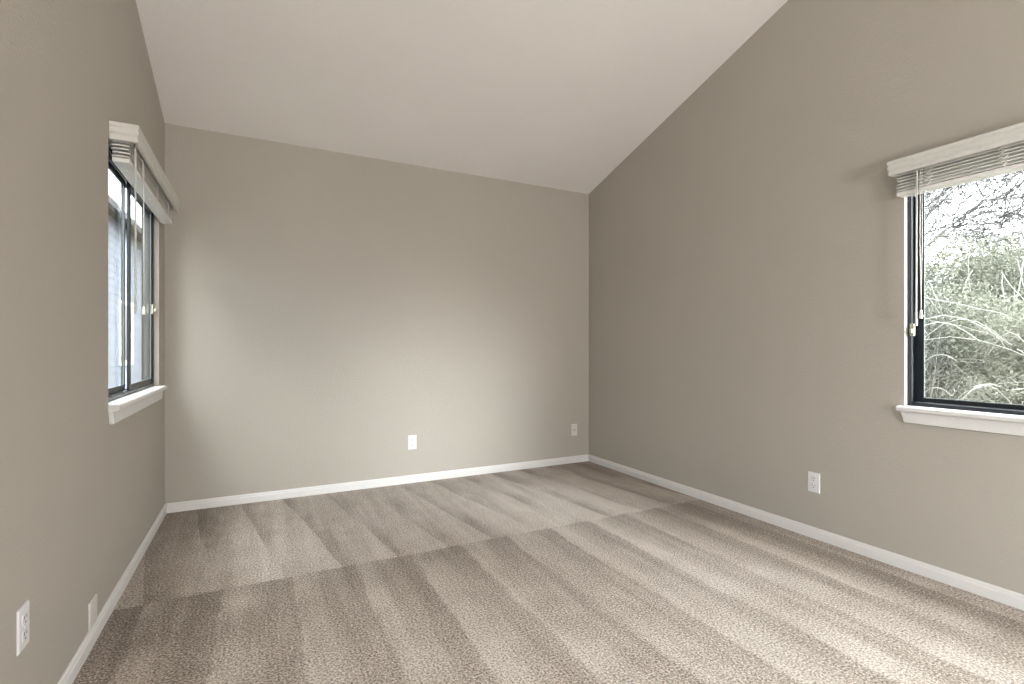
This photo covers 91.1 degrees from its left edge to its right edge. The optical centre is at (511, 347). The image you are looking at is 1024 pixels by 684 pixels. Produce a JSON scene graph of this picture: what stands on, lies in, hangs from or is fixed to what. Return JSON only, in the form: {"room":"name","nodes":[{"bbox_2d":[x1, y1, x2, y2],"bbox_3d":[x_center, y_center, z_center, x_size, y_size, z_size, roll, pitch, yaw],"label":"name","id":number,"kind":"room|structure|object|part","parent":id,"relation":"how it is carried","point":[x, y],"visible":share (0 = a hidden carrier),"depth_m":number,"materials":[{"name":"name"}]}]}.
{"room":"empty bedroom","nodes":[
{"label":"empty bedroom","id":0,"kind":"room"},
{"bbox_2d":[0,0,164,683],"bbox_3d":[-0.666,-0.663,0.112,0.080,3.326,6.508,0,0,-27],"label":"wall","id":1,"kind":"structure","parent":0,"point":[81,492],"depth_m":1.43,"materials":[{"name":"beige paint"}]},
{"bbox_2d":[17,600,29,655],"bbox_3d":[-1.168,0.669,1.202,0.006,0.105,0.065,0,0,-27],"label":"wall outlet","id":2,"kind":"object","parent":1,"relation":"attached to","point":[23,614],"visible":1,"depth_m":1.19,"materials":[{"name":"white plastic"}]},
{"bbox_2d":[22,627,27,642],"bbox_3d":[-1.167,0.689,1.203,0.002,0.027,0.034,0,0,-27],"label":"receptacle","id":3,"kind":"object","parent":2,"relation":"attached to","point":[24,629],"depth_m":1.20,"materials":[{"name":"white plastic"}]},
{"bbox_2d":[22,611,27,625],"bbox_3d":[-1.167,0.649,1.203,0.002,0.027,0.034,0,0,-27],"label":"receptacle","id":4,"kind":"object","parent":2,"relation":"attached to","point":[24,613],"depth_m":1.20,"materials":[{"name":"white plastic"}]},
{"bbox_2d":[88,593,96,630],"bbox_3d":[-1.420,0.895,1.702,0.008,0.091,0.084,0,0,-27],"label":"blank plate","id":5,"kind":"object","parent":1,"relation":"attached to","point":[92,606],"visible":1,"depth_m":1.69,"materials":[{"name":"beige plastic"}]},
{"bbox_2d":[57,504,166,683],"bbox_3d":[-0.625,0.971,0.132,0.011,0.057,6.508,0,0,-27],"label":"baseboard","id":6,"kind":"structure","parent":1,"relation":"attached to","point":[72,670],"depth_m":1.84,"materials":[{"name":"white paint"}]},
{"bbox_2d":[108,146,166,423],"bbox_3d":[-1.786,-0.254,2.369,0.114,1.090,1.108,0,0,-27],"label":"window","id":7,"kind":"structure","parent":1,"relation":"in","point":[125,402],"depth_m":2.35,"materials":[{"name":"black metal"}]},
{"bbox_3d":[-1.698,-0.291,2.114,0.012,0.981,0.534,0,0,-27],"label":"sash","id":8,"kind":"part","parent":7,"relation":"part of","materials":[{"name":"clear glass"}]},
{"bbox_3d":[-1.761,0.228,2.382,0.060,0.025,1.107,0,0,-27],"label":"sill","id":9,"kind":"part","parent":7,"relation":"part of","materials":[{"name":"white paint"}]},
{"bbox_3d":[-1.911,-0.291,2.583,0.012,0.981,0.553,0,0,-27],"label":"sash","id":10,"kind":"part","parent":7,"relation":"part of","materials":[{"name":"clear glass"}]},
{"bbox_2d":[109,121,179,314],"bbox_3d":[-1.734,-0.497,2.420,0.092,0.722,1.127,0,0,-27],"label":"window blind","id":11,"kind":"object","parent":7,"relation":"attached to","point":[133,156],"visible":1,"depth_m":2.12,"materials":[{"name":"white plastic"}]},
{"bbox_3d":[-1.748,-0.722,2.413,0.055,0.017,1.084,0,0,-27],"label":"rail","id":12,"kind":"part","parent":11,"relation":"part of","materials":[{"name":"white plastic"}]},
{"bbox_3d":[-1.577,-0.490,2.150,0.003,0.641,0.010,0,0,-27],"label":"lift cord","id":13,"kind":"part","parent":11,"relation":"part of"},
{"bbox_2d":[108,194,141,388],"bbox_3d":[-8.568,-1.370,6.091,5.500,5.440,18.000,0,0,-27],"label":"house","id":14,"kind":"structure","parent":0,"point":[114,209],"depth_m":9.64,"materials":[{"name":"blue"}]},
{"bbox_3d":[-7.811,-0.290,10.170,0.025,1.120,0.840,0,0,-27],"label":"pane","id":15,"kind":"part","parent":14,"relation":"part of","materials":[{"name":"clear glass"}]},
{"bbox_2d":[165,123,588,505],"bbox_3d":[-0.728,-0.177,3.771,3.270,2.355,0.080,0,0,-27],"label":"wall","id":16,"kind":"structure","parent":0,"point":[325,310],"depth_m":3.54,"materials":[{"name":"beige paint"}]},
{"bbox_2d":[167,454,587,512],"bbox_3d":[-0.707,0.971,3.730,3.086,0.057,0.011,0,0,-27],"label":"baseboard","id":17,"kind":"structure","parent":16,"relation":"attached to","point":[348,486],"depth_m":3.54,"materials":[{"name":"white paint"}]},
{"bbox_2d":[408,435,415,449],"bbox_3d":[-0.738,0.702,3.717,0.065,0.105,0.006,0,0,-27],"label":"wall outlet","id":18,"kind":"object","parent":16,"relation":"attached to","point":[411,438],"visible":1,"depth_m":3.71,"materials":[{"name":"white plastic"}]},
{"bbox_2d":[571,424,576,435],"bbox_3d":[0.542,0.716,4.359,0.063,0.103,0.016,0,0,-27],"label":"cable plate","id":19,"kind":"object","parent":16,"relation":"attached to","point":[573,426],"visible":1,"depth_m":4.36,"materials":[{"name":"beige plastic"}]},
{"bbox_2d":[135,0,787,193],"bbox_3d":[0.758,-1.899,0.831,3.270,1.135,6.668,0,0,-27],"label":"ceiling","id":20,"kind":"structure","parent":0,"point":[557,94],"depth_m":2.94,"materials":[{"name":"white paint"}]},
{"bbox_2d":[73,461,1023,683],"bbox_3d":[0.758,1.060,0.831,3.270,0.120,6.668,0,0,-27],"label":"floor","id":21,"kind":"structure","parent":0,"point":[587,572],"depth_m":1.98,"materials":[{"name":"beige carpet"}]},
{"bbox_2d":[589,0,1023,594],"bbox_3d":[2.181,-0.663,1.550,0.080,3.326,6.508,0,0,-27],"label":"wall","id":22,"kind":"structure","parent":0,"point":[748,258],"depth_m":2.67,"materials":[{"name":"beige paint"}]},
{"bbox_2d":[588,454,1023,610],"bbox_3d":[2.140,0.971,1.529,0.011,0.057,6.508,0,0,-27],"label":"baseboard","id":23,"kind":"structure","parent":22,"relation":"attached to","point":[1005,596],"depth_m":2.48,"materials":[{"name":"white paint"}]},
{"bbox_2d":[808,471,819,493],"bbox_3d":[1.583,0.708,2.636,0.006,0.105,0.065,0,0,-27],"label":"wall outlet","id":24,"kind":"object","parent":22,"relation":"attached to","point":[813,478],"visible":1,"depth_m":2.63,"materials":[{"name":"white plastic"}]},
{"bbox_2d":[810,483,816,488],"bbox_3d":[1.582,0.728,2.636,0.002,0.027,0.034,0,0,-27],"label":"receptacle","id":25,"kind":"object","parent":24,"relation":"attached to","point":[812,485],"depth_m":2.63,"materials":[{"name":"white plastic"}]},
{"bbox_2d":[810,476,816,481],"bbox_3d":[1.582,0.689,2.636,0.002,0.027,0.034,0,0,-27],"label":"receptacle","id":26,"kind":"object","parent":24,"relation":"attached to","point":[812,478],"depth_m":2.63,"materials":[{"name":"white plastic"}]},
{"bbox_2d":[896,193,1023,435],"bbox_3d":[2.062,-0.231,1.745,0.114,1.136,1.231,0,0,-27],"label":"window","id":27,"kind":"structure","parent":22,"relation":"in","point":[949,413],"depth_m":2.25,"materials":[{"name":"black metal"}]},
{"bbox_2d":[887,122,1023,325],"bbox_3d":[2.002,-0.463,1.712,0.092,0.735,1.251,0,0,-27],"label":"window blind","id":28,"kind":"object","parent":27,"relation":"attached to","point":[998,152],"visible":1,"depth_m":2.04,"materials":[{"name":"white plastic"}]},
{"bbox_3d":[1.756,-0.470,2.156,0.003,0.631,0.010,0,0,-27],"label":"lift cord","id":29,"kind":"part","parent":28,"relation":"part of","materials":[{"name":"white fabric"}]},
{"bbox_3d":[2.015,-0.683,1.718,0.055,0.017,1.208,0,0,-27],"label":"rail","id":30,"kind":"part","parent":28,"relation":"part of","materials":[{"name":"white plastic"}]},
{"bbox_3d":[2.037,0.274,1.733,0.060,0.025,1.231,0,0,-27],"label":"sill","id":31,"kind":"part","parent":27,"relation":"part of","materials":[{"name":"white paint"}]},
{"label":"outside","id":32,"kind":"structure","parent":0,"visible":0},
{"bbox_2d":[925,254,1023,403],"bbox_3d":[2.208,-0.300,6.718,42.000,3.440,42.000,0,0,-27],"label":"ground","id":33,"kind":"structure","parent":32,"point":[956,264],"depth_m":6.07,"materials":[{"name":"green plant"}]},
{"bbox_2d":[925,177,1014,216],"bbox_3d":[7.147,-5.317,8.987,9.158,8.685,5.938,0,0,8],"label":"bare tree","id":34,"kind":"object","parent":33,"relation":"on","point":[982,184],"visible":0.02,"depth_m":10.26,"materials":[{"name":"grey plant"}]},
{"bbox_2d":[925,248,1023,403],"bbox_3d":[4.382,-0.155,5.665,2.366,2.442,2.685,0,0,9],"label":"shrub","id":35,"kind":"object","parent":33,"relation":"on","point":[962,346],"visible":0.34,"depth_m":5.15,"materials":[{"name":"green plant"}]},
{"bbox_2d":[925,232,1023,359],"bbox_3d":[5.791,-0.637,6.820,3.024,1.638,2.246,0,0,30],"label":"shrub","id":36,"kind":"object","parent":33,"relation":"on","point":[1013,277],"visible":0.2,"depth_m":6.22,"materials":[{"name":"green plant"}]},
{"bbox_2d":[925,170,1023,293],"bbox_3d":[8.122,-4.322,7.862,7.844,7.759,5.720,0,0,-42],"label":"bare tree","id":37,"kind":"object","parent":33,"relation":"on","point":[1007,215],"visible":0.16,"depth_m":7.26,"materials":[{"name":"grey plant"}]},
{"bbox_2d":[925,260,1023,404],"bbox_3d":[4.714,0.086,4.055,2.315,1.851,3.082,0,0,-27],"label":"shrub","id":38,"kind":"object","parent":33,"relation":"on","point":[1011,356],"visible":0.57,"depth_m":4.17,"materials":[{"name":"green plant"}]},
{"bbox_2d":[966,188,1023,261],"bbox_3d":[8.356,-2.889,6.907,2.812,4.451,2.867,0,0,-9],"label":"evergreen tree","id":39,"kind":"object","parent":33,"relation":"on","point":[1016,194],"visible":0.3,"depth_m":7.57,"materials":[{"name":"grey plant"}]}
]}

